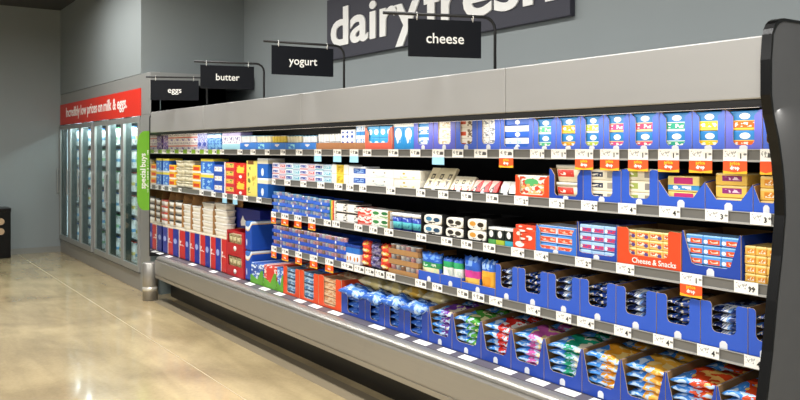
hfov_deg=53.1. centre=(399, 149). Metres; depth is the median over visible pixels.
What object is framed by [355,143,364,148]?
tray
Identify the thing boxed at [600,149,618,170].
ticket
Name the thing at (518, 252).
ticket
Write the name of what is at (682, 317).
bag
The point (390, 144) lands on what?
carton
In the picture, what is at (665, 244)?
snacks
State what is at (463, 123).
pack
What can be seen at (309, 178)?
yogurt multipack
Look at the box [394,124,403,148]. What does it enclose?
pack
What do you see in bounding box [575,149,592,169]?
ticket
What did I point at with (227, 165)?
pack
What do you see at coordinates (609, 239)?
pack
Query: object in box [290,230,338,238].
tray
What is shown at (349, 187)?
ticket
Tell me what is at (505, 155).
ticket
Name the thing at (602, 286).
bag
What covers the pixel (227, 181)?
pack
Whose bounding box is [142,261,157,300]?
bollard
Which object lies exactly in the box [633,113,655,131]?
cheese slab
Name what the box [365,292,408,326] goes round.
carton
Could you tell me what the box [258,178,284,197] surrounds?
pack
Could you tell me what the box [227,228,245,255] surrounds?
case
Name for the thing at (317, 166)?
yogurt multipack
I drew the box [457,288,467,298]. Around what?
ticket
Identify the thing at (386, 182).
box
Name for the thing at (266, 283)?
tray
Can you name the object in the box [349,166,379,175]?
pack
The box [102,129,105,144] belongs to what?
milk bottle
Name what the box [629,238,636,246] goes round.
snacks
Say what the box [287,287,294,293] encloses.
pack
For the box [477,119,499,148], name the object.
carton
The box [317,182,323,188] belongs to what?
ticket
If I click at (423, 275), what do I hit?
carton
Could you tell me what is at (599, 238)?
pack
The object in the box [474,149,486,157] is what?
ticket
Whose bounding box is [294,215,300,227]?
ticket
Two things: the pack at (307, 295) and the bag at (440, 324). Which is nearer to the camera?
the bag at (440, 324)
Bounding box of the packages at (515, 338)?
[512,319,579,361]
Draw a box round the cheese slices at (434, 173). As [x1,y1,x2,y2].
[423,168,440,187]
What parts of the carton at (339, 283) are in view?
panel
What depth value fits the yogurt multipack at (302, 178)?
6.17 m
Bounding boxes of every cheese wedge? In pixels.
[472,180,484,190]
[480,180,492,191]
[488,181,502,192]
[499,181,511,192]
[507,182,514,193]
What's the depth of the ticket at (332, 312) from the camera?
5.64 m
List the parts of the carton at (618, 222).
panel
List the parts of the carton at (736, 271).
panel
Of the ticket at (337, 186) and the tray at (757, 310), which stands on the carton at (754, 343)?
the tray at (757, 310)
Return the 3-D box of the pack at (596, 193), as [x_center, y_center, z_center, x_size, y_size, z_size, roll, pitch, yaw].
[0.986,0.217,3.725,0.120,0.050,0.209,0,0,-34]
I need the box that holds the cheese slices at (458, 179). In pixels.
[450,176,462,189]
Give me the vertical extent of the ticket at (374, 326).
0.008 m
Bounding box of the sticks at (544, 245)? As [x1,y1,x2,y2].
[540,242,557,249]
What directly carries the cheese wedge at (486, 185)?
on the tray at (469, 191)
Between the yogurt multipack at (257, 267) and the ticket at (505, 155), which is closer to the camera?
the ticket at (505, 155)
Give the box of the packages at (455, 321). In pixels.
[453,304,516,341]
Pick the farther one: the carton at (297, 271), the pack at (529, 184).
the carton at (297, 271)
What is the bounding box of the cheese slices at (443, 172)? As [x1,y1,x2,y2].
[432,168,449,188]
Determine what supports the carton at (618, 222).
on the refrigerated display case at (762, 72)
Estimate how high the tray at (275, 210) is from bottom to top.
0.027 m
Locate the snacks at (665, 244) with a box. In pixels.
[663,242,667,250]
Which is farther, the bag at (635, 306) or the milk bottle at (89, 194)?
the milk bottle at (89, 194)
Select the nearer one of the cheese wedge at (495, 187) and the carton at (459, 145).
the cheese wedge at (495, 187)
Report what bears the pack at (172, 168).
on the pack at (172, 175)
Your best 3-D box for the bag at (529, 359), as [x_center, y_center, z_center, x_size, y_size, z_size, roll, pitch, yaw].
[0.744,1.081,4.158,0.222,0.062,0.226,0,0,-33]
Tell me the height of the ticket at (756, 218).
0.047 m
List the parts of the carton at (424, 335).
panel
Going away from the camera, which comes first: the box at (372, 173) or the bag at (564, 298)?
the bag at (564, 298)
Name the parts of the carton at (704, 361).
panel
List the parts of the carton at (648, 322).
panel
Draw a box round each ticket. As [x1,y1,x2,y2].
[222,193,226,202]
[233,194,236,204]
[237,149,241,154]
[250,149,254,154]
[271,211,275,223]
[271,245,275,257]
[280,149,284,154]
[281,213,287,225]
[282,248,287,260]
[284,179,289,185]
[293,299,306,302]
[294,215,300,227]
[295,251,301,264]
[296,149,301,154]
[300,181,305,186]
[308,217,314,230]
[308,304,321,308]
[310,254,316,268]
[314,149,320,161]
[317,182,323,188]
[324,219,330,226]
[325,258,332,272]
[328,310,342,315]
[332,220,339,227]
[333,149,340,161]
[334,183,341,189]
[341,261,352,270]
[346,184,352,190]
[350,149,357,162]
[354,224,361,231]
[354,264,363,273]
[359,185,365,191]
[363,149,370,155]
[365,267,373,275]
[369,226,376,233]
[369,324,384,329]
[375,269,383,277]
[384,228,392,236]
[386,187,394,194]
[386,272,394,280]
[388,149,397,156]
[395,333,409,338]
[410,149,419,156]
[412,339,431,345]
[415,278,425,288]
[416,189,424,196]
[416,233,425,241]
[432,149,443,164]
[432,282,441,292]
[437,347,455,353]
[438,190,447,198]
[441,236,451,245]
[452,149,462,156]
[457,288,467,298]
[458,354,476,360]
[461,192,471,200]
[461,239,471,248]
[472,292,483,302]
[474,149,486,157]
[483,243,494,252]
[486,194,497,202]
[489,295,501,306]
[493,366,516,374]
[499,149,512,167]
[511,247,523,257]
[514,195,527,205]
[525,377,550,385]
[526,304,539,315]
[530,149,543,158]
[534,250,547,261]
[549,198,563,208]
[551,149,565,158]
[555,387,581,396]
[556,311,570,323]
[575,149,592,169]
[575,256,590,268]
[577,316,593,329]
[581,200,596,210]
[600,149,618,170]
[614,324,630,338]
[616,262,633,275]
[618,203,635,214]
[628,149,647,170]
[653,333,672,348]
[658,149,678,171]
[659,206,679,217]
[680,272,701,298]
[689,149,711,172]
[697,343,718,359]
[705,209,727,221]
[723,149,746,173]
[734,280,758,295]
[744,354,759,369]
[750,212,771,225]
[760,149,771,174]
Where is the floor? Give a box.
[0,251,392,399]
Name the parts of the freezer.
door, door, handle, door, handle, door, kick plate, handle, door, handle, door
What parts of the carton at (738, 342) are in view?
panel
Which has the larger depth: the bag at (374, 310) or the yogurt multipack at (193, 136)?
the yogurt multipack at (193, 136)
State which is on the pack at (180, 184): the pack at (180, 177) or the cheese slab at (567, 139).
the pack at (180, 177)
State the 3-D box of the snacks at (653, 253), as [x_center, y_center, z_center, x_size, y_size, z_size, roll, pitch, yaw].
[1.152,0.453,3.481,0.120,0.038,0.069,0,0,-34]
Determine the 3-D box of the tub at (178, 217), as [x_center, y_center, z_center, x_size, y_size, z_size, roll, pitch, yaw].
[-2.345,0.735,8.652,0.120,0.070,0.220,0,0,-34]
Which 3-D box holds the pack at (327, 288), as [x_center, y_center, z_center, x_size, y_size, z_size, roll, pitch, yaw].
[-0.448,1.018,5.837,0.130,0.051,0.319,0,0,-34]
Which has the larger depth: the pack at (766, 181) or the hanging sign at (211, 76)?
the hanging sign at (211, 76)
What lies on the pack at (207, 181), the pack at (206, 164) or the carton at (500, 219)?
the pack at (206, 164)
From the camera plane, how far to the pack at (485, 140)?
4.36 m
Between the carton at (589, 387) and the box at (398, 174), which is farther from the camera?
the box at (398, 174)
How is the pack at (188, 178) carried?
on the pack at (188, 185)
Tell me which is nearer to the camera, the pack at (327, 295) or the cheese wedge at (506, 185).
the cheese wedge at (506, 185)
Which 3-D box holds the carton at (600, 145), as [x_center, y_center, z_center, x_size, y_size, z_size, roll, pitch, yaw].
[1.012,-0.079,3.814,0.281,0.168,0.137,0,0,-34]
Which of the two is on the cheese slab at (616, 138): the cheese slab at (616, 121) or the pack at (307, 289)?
the cheese slab at (616, 121)
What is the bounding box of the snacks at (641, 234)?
[637,229,663,239]
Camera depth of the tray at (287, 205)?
6.28 m
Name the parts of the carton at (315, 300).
panel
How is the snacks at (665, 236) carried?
on the snacks at (665, 244)
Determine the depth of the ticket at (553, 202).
3.91 m
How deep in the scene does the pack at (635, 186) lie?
3.52 m
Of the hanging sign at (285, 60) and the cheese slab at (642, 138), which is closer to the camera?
the cheese slab at (642, 138)
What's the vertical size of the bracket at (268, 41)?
0.369 m
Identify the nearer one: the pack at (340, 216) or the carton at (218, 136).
the pack at (340, 216)
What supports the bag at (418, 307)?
on the bag at (419, 317)
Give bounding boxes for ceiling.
[0,0,74,9]
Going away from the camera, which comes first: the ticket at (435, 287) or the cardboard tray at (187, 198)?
the ticket at (435, 287)
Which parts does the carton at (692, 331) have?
panel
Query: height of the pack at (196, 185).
0.083 m
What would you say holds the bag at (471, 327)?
on the bag at (473, 334)
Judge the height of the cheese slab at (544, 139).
0.077 m
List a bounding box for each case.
[149,18,799,399]
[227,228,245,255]
[227,252,245,278]
[245,219,284,250]
[245,250,281,279]
[265,204,309,261]
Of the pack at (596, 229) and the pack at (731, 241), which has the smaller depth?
the pack at (731, 241)
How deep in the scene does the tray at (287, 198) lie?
6.33 m
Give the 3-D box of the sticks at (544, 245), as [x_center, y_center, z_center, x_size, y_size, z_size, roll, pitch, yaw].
[0.796,0.489,4.029,0.150,0.043,0.128,0,0,-34]
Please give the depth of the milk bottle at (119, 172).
10.64 m
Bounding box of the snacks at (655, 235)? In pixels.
[650,230,678,241]
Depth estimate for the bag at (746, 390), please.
3.16 m
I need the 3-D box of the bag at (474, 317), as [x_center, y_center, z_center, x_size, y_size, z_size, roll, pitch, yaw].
[0.462,0.956,4.567,0.220,0.065,0.242,0,0,-35]
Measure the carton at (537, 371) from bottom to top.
0.250 m
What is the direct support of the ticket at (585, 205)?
attached to the refrigerated display case at (762, 72)
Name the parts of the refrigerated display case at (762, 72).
panel, canopy panel, ticket rail, canopy panel, kick plate, deck ticket rail, canopy panel, ticket rail, slotted air panel, panel, ticket rail, ticket rail, ticket rail, canopy panel, edge trim, panel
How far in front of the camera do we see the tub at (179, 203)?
8.60 m
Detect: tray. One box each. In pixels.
[168,191,242,234]
[222,144,239,148]
[240,143,254,148]
[250,271,262,285]
[255,143,269,148]
[263,274,275,289]
[270,143,285,148]
[272,194,318,198]
[272,202,287,206]
[272,209,285,212]
[272,226,321,234]
[272,235,289,241]
[272,243,289,248]
[276,276,282,292]
[284,263,305,266]
[286,143,300,148]
[286,196,333,201]
[286,204,299,208]
[286,211,299,214]
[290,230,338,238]
[290,239,308,246]
[290,247,308,253]
[300,198,348,203]
[300,206,313,210]
[300,213,313,216]
[300,267,337,274]
[301,143,316,148]
[309,233,361,241]
[309,243,326,249]
[309,251,326,257]
[314,200,362,205]
[314,208,329,212]
[314,215,329,219]
[317,143,339,148]
[319,272,364,287]
[327,237,380,245]
[327,247,345,253]
[327,255,345,261]
[340,143,354,148]
[348,286,375,312]
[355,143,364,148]
[388,244,456,257]
[388,257,443,268]
[388,267,418,278]
[420,188,447,190]
[448,189,468,191]
[469,191,498,193]
[497,258,543,286]
[516,174,548,174]
[519,262,574,290]
[537,221,577,228]
[551,267,606,296]
[582,272,645,304]
[617,278,679,311]
[630,112,685,113]
[656,168,688,179]
[657,287,727,319]
[749,303,765,339]
[754,184,762,200]
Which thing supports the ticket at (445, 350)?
on the refrigerated display case at (762, 72)
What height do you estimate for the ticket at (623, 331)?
0.047 m
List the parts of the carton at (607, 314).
panel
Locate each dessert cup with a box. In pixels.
[488,226,503,243]
[496,227,512,245]
[505,228,513,246]
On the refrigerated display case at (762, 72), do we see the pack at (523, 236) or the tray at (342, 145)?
the tray at (342, 145)
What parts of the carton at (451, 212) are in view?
panel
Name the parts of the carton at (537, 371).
panel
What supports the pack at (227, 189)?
on the refrigerated display case at (762, 72)
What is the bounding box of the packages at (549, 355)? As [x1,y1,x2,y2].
[546,327,619,372]
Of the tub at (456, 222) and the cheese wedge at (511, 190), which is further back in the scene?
the tub at (456, 222)
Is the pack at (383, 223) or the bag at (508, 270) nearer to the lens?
the bag at (508, 270)
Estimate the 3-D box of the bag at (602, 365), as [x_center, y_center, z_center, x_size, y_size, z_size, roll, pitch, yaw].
[1.018,1.003,3.753,0.221,0.059,0.214,0,0,-34]
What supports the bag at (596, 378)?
on the bag
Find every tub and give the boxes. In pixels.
[169,200,174,206]
[169,219,175,226]
[175,200,182,207]
[175,207,181,214]
[175,214,181,221]
[175,221,183,227]
[183,203,191,210]
[183,210,189,216]
[183,216,189,223]
[183,223,192,229]
[192,205,201,212]
[192,212,199,218]
[192,218,199,225]
[192,224,199,231]
[202,202,214,208]
[202,208,212,215]
[202,214,212,221]
[202,220,212,227]
[202,226,212,234]
[215,222,235,230]
[215,229,226,236]
[229,233,235,241]
[229,255,233,264]
[233,234,239,242]
[233,256,237,265]
[237,235,240,243]
[237,257,240,266]
[392,211,413,229]
[402,213,420,231]
[412,214,420,232]
[424,214,441,224]
[424,224,441,234]
[446,217,462,227]
[446,227,462,237]
[468,219,485,230]
[468,230,485,240]
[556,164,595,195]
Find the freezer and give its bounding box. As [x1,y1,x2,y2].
[57,72,242,294]
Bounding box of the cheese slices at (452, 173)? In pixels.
[440,168,459,188]
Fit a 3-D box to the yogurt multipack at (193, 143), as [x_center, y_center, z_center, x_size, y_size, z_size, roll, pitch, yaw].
[-2.049,-0.039,8.187,0.120,0.088,0.179,0,0,-34]
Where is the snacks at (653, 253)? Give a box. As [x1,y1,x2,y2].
[650,249,663,257]
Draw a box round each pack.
[163,158,182,172]
[163,172,169,185]
[169,165,176,171]
[169,172,176,179]
[169,180,176,186]
[176,161,185,167]
[176,167,184,173]
[176,174,184,180]
[176,181,184,187]
[184,161,200,167]
[184,168,192,174]
[184,175,192,181]
[184,182,192,188]
[193,165,200,173]
[193,173,200,181]
[193,182,200,189]
[201,159,228,174]
[201,175,213,191]
[213,165,223,173]
[214,174,224,183]
[214,183,224,192]
[224,162,246,169]
[224,170,234,178]
[224,178,234,186]
[224,186,234,193]
[235,163,246,179]
[235,179,246,195]
[247,161,257,196]
[257,158,284,177]
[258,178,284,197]
[287,266,307,275]
[287,274,294,281]
[287,280,294,288]
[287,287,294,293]
[304,270,326,280]
[304,279,313,287]
[304,285,313,294]
[304,292,313,299]
[324,275,349,286]
[324,284,335,294]
[324,291,335,301]
[324,298,335,306]
[332,164,361,174]
[332,174,350,183]
[336,201,354,211]
[336,211,346,221]
[337,271,366,278]
[341,130,345,139]
[345,130,350,139]
[346,202,371,213]
[346,213,357,223]
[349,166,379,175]
[349,176,365,184]
[350,129,357,139]
[356,126,360,136]
[358,207,385,216]
[358,216,371,225]
[361,125,378,136]
[368,126,373,137]
[372,209,403,219]
[372,218,393,228]
[373,126,379,137]
[374,138,379,142]
[380,126,386,137]
[380,138,385,142]
[386,126,391,137]
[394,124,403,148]
[404,123,413,148]
[418,123,428,128]
[418,129,428,138]
[418,139,428,143]
[439,122,449,127]
[439,128,449,138]
[439,139,449,143]
[461,121,471,126]
[461,127,471,138]
[461,138,471,143]
[483,120,494,126]
[483,126,494,137]
[483,138,494,143]
[504,118,528,125]
[505,125,528,137]
[505,137,528,146]
[516,223,536,232]
[518,175,548,194]
[520,232,528,240]
[580,223,604,232]
[580,232,592,241]
[580,240,591,249]
[580,249,592,253]
[591,169,620,179]
[592,180,611,190]
[592,190,611,196]
[592,224,615,234]
[592,233,604,242]
[592,242,605,251]
[592,250,604,255]
[604,235,614,243]
[605,226,615,235]
[605,243,614,252]
[605,252,613,256]
[625,168,657,180]
[630,180,649,192]
[630,192,649,198]
[668,175,715,191]
[668,191,696,197]
[686,232,718,244]
[687,243,703,254]
[690,253,703,264]
[703,234,736,246]
[704,245,721,256]
[704,255,722,266]
[716,173,763,185]
[716,185,751,198]
[716,197,741,200]
[721,247,735,258]
[722,235,739,248]
[722,257,732,267]
[745,243,771,254]
[745,255,756,264]
[745,264,755,273]
[745,273,756,282]
[756,245,771,256]
[756,256,767,265]
[756,265,768,274]
[756,274,767,283]
[760,188,773,200]
[761,176,773,188]
[767,247,771,256]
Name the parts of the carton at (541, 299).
panel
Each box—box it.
[366,169,402,178]
[366,177,393,186]
[394,170,430,179]
[394,179,426,188]
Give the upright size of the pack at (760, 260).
0.035 m
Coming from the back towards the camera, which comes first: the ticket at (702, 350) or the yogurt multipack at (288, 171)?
the yogurt multipack at (288, 171)
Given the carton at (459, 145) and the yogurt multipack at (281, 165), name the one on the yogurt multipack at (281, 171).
the yogurt multipack at (281, 165)
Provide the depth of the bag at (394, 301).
5.08 m
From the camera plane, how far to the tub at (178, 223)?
8.60 m
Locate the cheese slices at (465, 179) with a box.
[457,176,469,189]
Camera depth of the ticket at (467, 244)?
4.48 m
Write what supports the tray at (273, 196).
on the tray at (273, 203)
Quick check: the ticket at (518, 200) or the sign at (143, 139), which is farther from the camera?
the sign at (143, 139)
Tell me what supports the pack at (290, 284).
on the pack at (291, 290)
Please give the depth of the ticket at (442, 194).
4.66 m
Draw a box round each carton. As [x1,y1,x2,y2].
[163,135,167,148]
[163,225,172,254]
[173,227,186,258]
[185,230,196,261]
[195,232,206,265]
[197,133,201,148]
[202,133,215,148]
[205,234,216,268]
[207,134,213,148]
[214,133,221,148]
[215,202,235,209]
[215,209,235,216]
[215,216,235,223]
[216,236,226,272]
[235,205,278,227]
[283,263,305,297]
[300,267,337,303]
[319,272,364,311]
[342,286,375,319]
[365,126,393,148]
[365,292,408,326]
[385,296,428,332]
[404,301,431,340]
[414,123,432,148]
[419,267,443,283]
[420,210,478,235]
[429,298,485,348]
[433,121,455,148]
[440,274,464,287]
[442,213,493,239]
[452,304,516,358]
[456,120,476,148]
[461,281,495,295]
[464,214,523,242]
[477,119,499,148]
[481,312,544,368]
[496,258,543,301]
[500,116,571,148]
[511,319,579,379]
[513,228,535,249]
[515,174,548,197]
[518,262,574,307]
[533,118,555,148]
[536,221,577,255]
[544,327,619,391]
[548,267,606,315]
[549,168,621,199]
[556,116,580,148]
[577,219,656,261]
[580,272,645,323]
[581,115,603,148]
[582,337,656,399]
[583,170,620,202]
[604,113,629,148]
[616,278,679,332]
[617,223,705,271]
[621,168,688,204]
[621,346,702,399]
[629,112,685,148]
[657,287,727,342]
[658,170,747,208]
[659,111,711,148]
[666,357,754,399]
[682,226,772,280]
[693,109,747,148]
[701,292,765,353]
[706,172,771,211]
[717,370,758,399]
[726,109,762,148]
[748,303,765,356]
[754,184,773,213]
[763,119,768,148]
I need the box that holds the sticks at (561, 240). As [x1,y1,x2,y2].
[557,236,571,245]
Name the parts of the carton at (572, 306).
panel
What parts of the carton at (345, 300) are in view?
panel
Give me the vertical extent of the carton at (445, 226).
0.131 m
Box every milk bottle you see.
[88,130,90,144]
[88,149,90,163]
[88,169,90,183]
[88,188,90,203]
[88,208,90,222]
[88,228,90,242]
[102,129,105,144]
[102,149,105,164]
[102,170,105,185]
[102,190,104,206]
[102,211,105,226]
[102,231,105,247]
[116,127,120,143]
[116,149,120,165]
[116,171,120,187]
[116,193,119,209]
[116,215,120,231]
[116,237,120,253]
[132,126,136,143]
[132,149,136,166]
[132,172,136,189]
[132,195,136,213]
[132,219,136,236]
[132,242,136,259]
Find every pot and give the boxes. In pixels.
[314,135,318,141]
[411,246,416,251]
[416,247,422,252]
[416,258,422,262]
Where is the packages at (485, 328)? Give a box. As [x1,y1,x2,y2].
[482,312,544,350]
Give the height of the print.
0.482 m
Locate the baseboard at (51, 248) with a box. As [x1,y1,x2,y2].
[11,246,60,254]
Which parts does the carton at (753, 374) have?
panel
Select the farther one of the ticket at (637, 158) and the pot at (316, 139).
the pot at (316, 139)
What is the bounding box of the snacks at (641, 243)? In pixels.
[637,239,650,248]
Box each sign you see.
[137,131,148,209]
[150,76,198,99]
[200,60,253,89]
[271,40,332,76]
[327,0,574,60]
[408,12,480,58]
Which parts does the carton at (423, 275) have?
panel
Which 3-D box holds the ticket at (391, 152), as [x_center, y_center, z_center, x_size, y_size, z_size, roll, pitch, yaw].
[-0.043,0.021,5.092,0.001,0.047,0.114,0,0,-34]
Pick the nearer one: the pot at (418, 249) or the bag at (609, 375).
the bag at (609, 375)
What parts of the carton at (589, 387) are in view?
panel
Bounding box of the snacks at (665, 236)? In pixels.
[663,232,680,241]
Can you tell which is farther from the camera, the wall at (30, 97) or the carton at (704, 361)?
the wall at (30, 97)
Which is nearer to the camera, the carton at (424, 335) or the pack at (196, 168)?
the carton at (424, 335)
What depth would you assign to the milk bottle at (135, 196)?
10.05 m
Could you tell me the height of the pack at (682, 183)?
0.065 m
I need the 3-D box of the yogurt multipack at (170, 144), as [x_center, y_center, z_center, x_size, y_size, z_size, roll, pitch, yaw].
[-2.457,-0.039,8.783,0.120,0.088,0.179,0,0,-34]
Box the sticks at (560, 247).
[558,245,571,251]
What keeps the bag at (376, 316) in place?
in the carton at (368, 307)
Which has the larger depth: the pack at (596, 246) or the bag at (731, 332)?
the pack at (596, 246)
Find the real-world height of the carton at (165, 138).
0.160 m
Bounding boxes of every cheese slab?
[536,119,552,133]
[539,134,550,145]
[560,117,577,133]
[562,134,574,145]
[584,116,600,132]
[586,133,598,145]
[607,114,625,131]
[610,132,622,144]
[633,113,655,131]
[636,132,651,144]
[663,112,688,131]
[667,131,684,144]
[696,111,721,130]
[700,131,717,144]
[730,110,758,130]
[734,130,753,144]
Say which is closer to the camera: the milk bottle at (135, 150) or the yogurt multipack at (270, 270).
the yogurt multipack at (270, 270)
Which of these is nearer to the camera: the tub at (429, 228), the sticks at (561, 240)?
the sticks at (561, 240)
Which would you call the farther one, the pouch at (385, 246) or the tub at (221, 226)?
the tub at (221, 226)
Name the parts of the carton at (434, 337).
panel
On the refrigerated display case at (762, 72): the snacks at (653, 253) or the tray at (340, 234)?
the tray at (340, 234)
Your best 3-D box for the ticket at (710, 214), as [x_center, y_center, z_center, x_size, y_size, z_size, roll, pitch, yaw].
[1.259,0.263,3.183,0.002,0.047,0.103,0,0,-34]
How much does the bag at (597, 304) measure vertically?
0.045 m
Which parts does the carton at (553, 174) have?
panel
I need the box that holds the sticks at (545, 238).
[540,233,557,243]
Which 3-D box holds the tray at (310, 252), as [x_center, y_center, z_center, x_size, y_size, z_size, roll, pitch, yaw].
[-0.491,0.782,6.041,0.301,0.027,0.282,0,0,-34]
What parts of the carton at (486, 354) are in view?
panel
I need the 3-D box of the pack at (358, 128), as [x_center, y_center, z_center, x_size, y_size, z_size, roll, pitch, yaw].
[-0.240,-0.125,5.545,0.120,0.084,0.056,0,0,-34]
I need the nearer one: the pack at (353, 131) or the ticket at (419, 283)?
the ticket at (419, 283)
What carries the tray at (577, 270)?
on the carton at (572, 306)
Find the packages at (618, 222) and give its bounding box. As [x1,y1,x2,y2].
[578,219,656,248]
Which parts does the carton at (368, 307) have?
panel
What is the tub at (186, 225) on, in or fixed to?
on the carton at (178, 233)
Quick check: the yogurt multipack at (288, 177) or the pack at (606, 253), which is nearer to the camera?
the pack at (606, 253)
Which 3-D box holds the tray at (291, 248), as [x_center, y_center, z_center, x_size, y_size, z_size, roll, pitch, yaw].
[-0.658,0.782,6.285,0.301,0.027,0.306,0,0,-34]
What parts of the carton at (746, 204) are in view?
panel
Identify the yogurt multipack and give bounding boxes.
[168,135,173,141]
[168,142,173,148]
[174,134,178,141]
[174,142,178,148]
[179,134,184,141]
[179,142,184,148]
[185,134,190,141]
[185,141,190,148]
[191,133,197,140]
[191,141,196,148]
[222,133,227,143]
[228,133,233,143]
[234,132,251,143]
[251,259,294,278]
[264,261,308,282]
[272,168,279,173]
[272,174,278,178]
[273,163,278,167]
[277,267,282,284]
[279,163,285,168]
[279,169,285,173]
[279,174,286,179]
[286,163,292,168]
[286,169,292,174]
[286,175,292,179]
[293,163,312,168]
[293,169,301,174]
[293,175,299,180]
[300,164,307,169]
[300,170,307,175]
[300,175,306,180]
[307,170,314,175]
[307,176,314,181]
[308,164,314,169]
[315,164,323,169]
[315,170,324,176]
[315,176,322,181]
[323,164,331,170]
[323,171,331,176]
[323,177,331,182]
[330,200,348,206]
[330,207,335,213]
[330,214,335,220]
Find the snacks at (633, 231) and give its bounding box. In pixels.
[629,228,649,238]
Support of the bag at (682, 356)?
on the bag
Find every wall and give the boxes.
[0,5,61,248]
[60,0,243,94]
[226,0,799,102]
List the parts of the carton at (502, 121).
panel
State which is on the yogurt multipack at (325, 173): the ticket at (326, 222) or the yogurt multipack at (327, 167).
the yogurt multipack at (327, 167)
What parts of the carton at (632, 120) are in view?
panel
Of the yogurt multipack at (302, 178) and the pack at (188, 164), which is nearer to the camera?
the yogurt multipack at (302, 178)
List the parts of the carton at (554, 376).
panel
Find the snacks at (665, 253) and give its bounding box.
[663,251,667,258]
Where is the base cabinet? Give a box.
[0,207,10,258]
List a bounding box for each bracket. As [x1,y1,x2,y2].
[146,76,207,104]
[194,60,264,97]
[263,40,344,87]
[383,11,495,68]
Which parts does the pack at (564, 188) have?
cheese tub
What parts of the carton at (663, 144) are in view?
panel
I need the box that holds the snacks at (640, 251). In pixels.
[637,248,650,256]
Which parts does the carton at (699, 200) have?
panel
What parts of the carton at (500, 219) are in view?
panel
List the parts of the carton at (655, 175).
panel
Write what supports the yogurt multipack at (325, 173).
on the yogurt multipack at (325, 179)
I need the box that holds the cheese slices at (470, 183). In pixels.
[464,177,477,190]
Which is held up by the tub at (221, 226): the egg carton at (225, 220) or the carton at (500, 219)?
the egg carton at (225, 220)
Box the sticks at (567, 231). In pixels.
[558,225,576,236]
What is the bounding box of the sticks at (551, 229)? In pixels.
[539,223,574,234]
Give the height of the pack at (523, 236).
0.040 m
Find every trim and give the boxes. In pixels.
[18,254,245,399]
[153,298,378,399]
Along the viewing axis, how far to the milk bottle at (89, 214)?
11.89 m
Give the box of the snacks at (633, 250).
[629,247,636,254]
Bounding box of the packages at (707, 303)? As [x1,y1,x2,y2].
[702,292,765,329]
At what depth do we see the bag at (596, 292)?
3.74 m
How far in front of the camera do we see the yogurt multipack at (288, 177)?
6.36 m
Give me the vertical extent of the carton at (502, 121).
0.199 m
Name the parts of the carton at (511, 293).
panel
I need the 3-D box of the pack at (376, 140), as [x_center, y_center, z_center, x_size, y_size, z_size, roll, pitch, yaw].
[-0.106,-0.038,5.333,0.120,0.077,0.076,0,0,-35]
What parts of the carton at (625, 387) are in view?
panel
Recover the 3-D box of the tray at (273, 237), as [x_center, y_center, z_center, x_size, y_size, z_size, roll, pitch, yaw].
[-0.839,0.723,6.550,0.301,0.027,0.332,0,0,-34]
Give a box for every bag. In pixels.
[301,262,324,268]
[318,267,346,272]
[338,283,374,298]
[348,301,358,308]
[348,307,358,313]
[358,275,392,290]
[361,289,393,304]
[371,308,378,313]
[371,314,378,320]
[380,293,415,309]
[382,281,410,294]
[390,313,398,320]
[390,320,398,326]
[399,298,438,315]
[401,286,430,299]
[411,314,421,320]
[411,319,421,327]
[411,326,421,334]
[422,291,461,303]
[431,303,472,316]
[431,315,450,323]
[432,321,449,330]
[433,327,447,336]
[454,309,500,325]
[455,322,478,331]
[456,328,477,338]
[457,334,476,345]
[462,300,484,306]
[484,316,532,333]
[484,329,508,341]
[486,306,514,314]
[486,338,507,346]
[486,344,506,354]
[501,263,536,273]
[501,274,511,279]
[501,279,511,284]
[514,324,564,343]
[515,339,541,349]
[516,346,540,357]
[517,313,545,322]
[517,354,538,364]
[526,268,562,278]
[526,278,539,284]
[526,284,539,290]
[528,290,539,293]
[548,334,603,352]
[548,347,579,362]
[549,355,577,368]
[551,322,578,330]
[551,364,576,375]
[556,273,597,284]
[556,283,571,290]
[556,290,571,297]
[558,296,571,300]
[582,330,616,340]
[585,343,640,365]
[586,359,617,372]
[587,367,616,380]
[588,374,614,388]
[589,279,630,291]
[589,289,606,297]
[589,296,606,304]
[592,303,606,307]
[622,339,656,350]
[625,369,662,385]
[626,285,673,298]
[626,297,645,305]
[626,303,645,312]
[626,353,687,376]
[627,378,660,393]
[628,310,645,315]
[628,387,658,399]
[659,349,701,361]
[667,293,715,306]
[667,305,688,313]
[667,311,688,322]
[669,318,688,324]
[669,366,739,389]
[670,383,713,398]
[672,392,711,399]
[706,360,751,374]
[712,299,764,314]
[712,312,735,323]
[712,320,735,329]
[715,328,735,334]
[721,378,757,399]
[724,397,740,399]
[756,313,764,319]
[756,321,763,327]
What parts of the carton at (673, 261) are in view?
panel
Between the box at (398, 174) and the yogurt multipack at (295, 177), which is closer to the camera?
the box at (398, 174)
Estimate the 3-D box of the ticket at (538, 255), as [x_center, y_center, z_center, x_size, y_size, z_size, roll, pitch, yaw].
[0.705,0.531,3.995,0.002,0.047,0.098,0,0,-34]
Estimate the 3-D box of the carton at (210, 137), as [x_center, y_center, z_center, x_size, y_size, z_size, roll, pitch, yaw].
[-1.793,-0.074,7.811,0.120,0.158,0.173,0,0,-35]
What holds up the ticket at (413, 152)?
attached to the refrigerated display case at (762, 72)
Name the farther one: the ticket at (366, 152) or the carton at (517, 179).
the ticket at (366, 152)
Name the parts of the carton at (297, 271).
panel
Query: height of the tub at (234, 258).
0.079 m
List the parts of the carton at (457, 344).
panel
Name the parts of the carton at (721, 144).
panel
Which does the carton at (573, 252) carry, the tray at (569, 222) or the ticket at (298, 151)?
the tray at (569, 222)
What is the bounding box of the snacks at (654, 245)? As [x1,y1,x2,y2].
[650,241,662,250]
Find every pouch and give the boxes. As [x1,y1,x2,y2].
[362,253,371,266]
[363,240,372,254]
[371,242,381,256]
[371,255,381,268]
[381,243,391,257]
[381,257,391,270]
[422,250,443,273]
[443,256,454,275]
[453,257,464,277]
[465,255,482,285]
[482,258,497,287]
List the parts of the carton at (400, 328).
panel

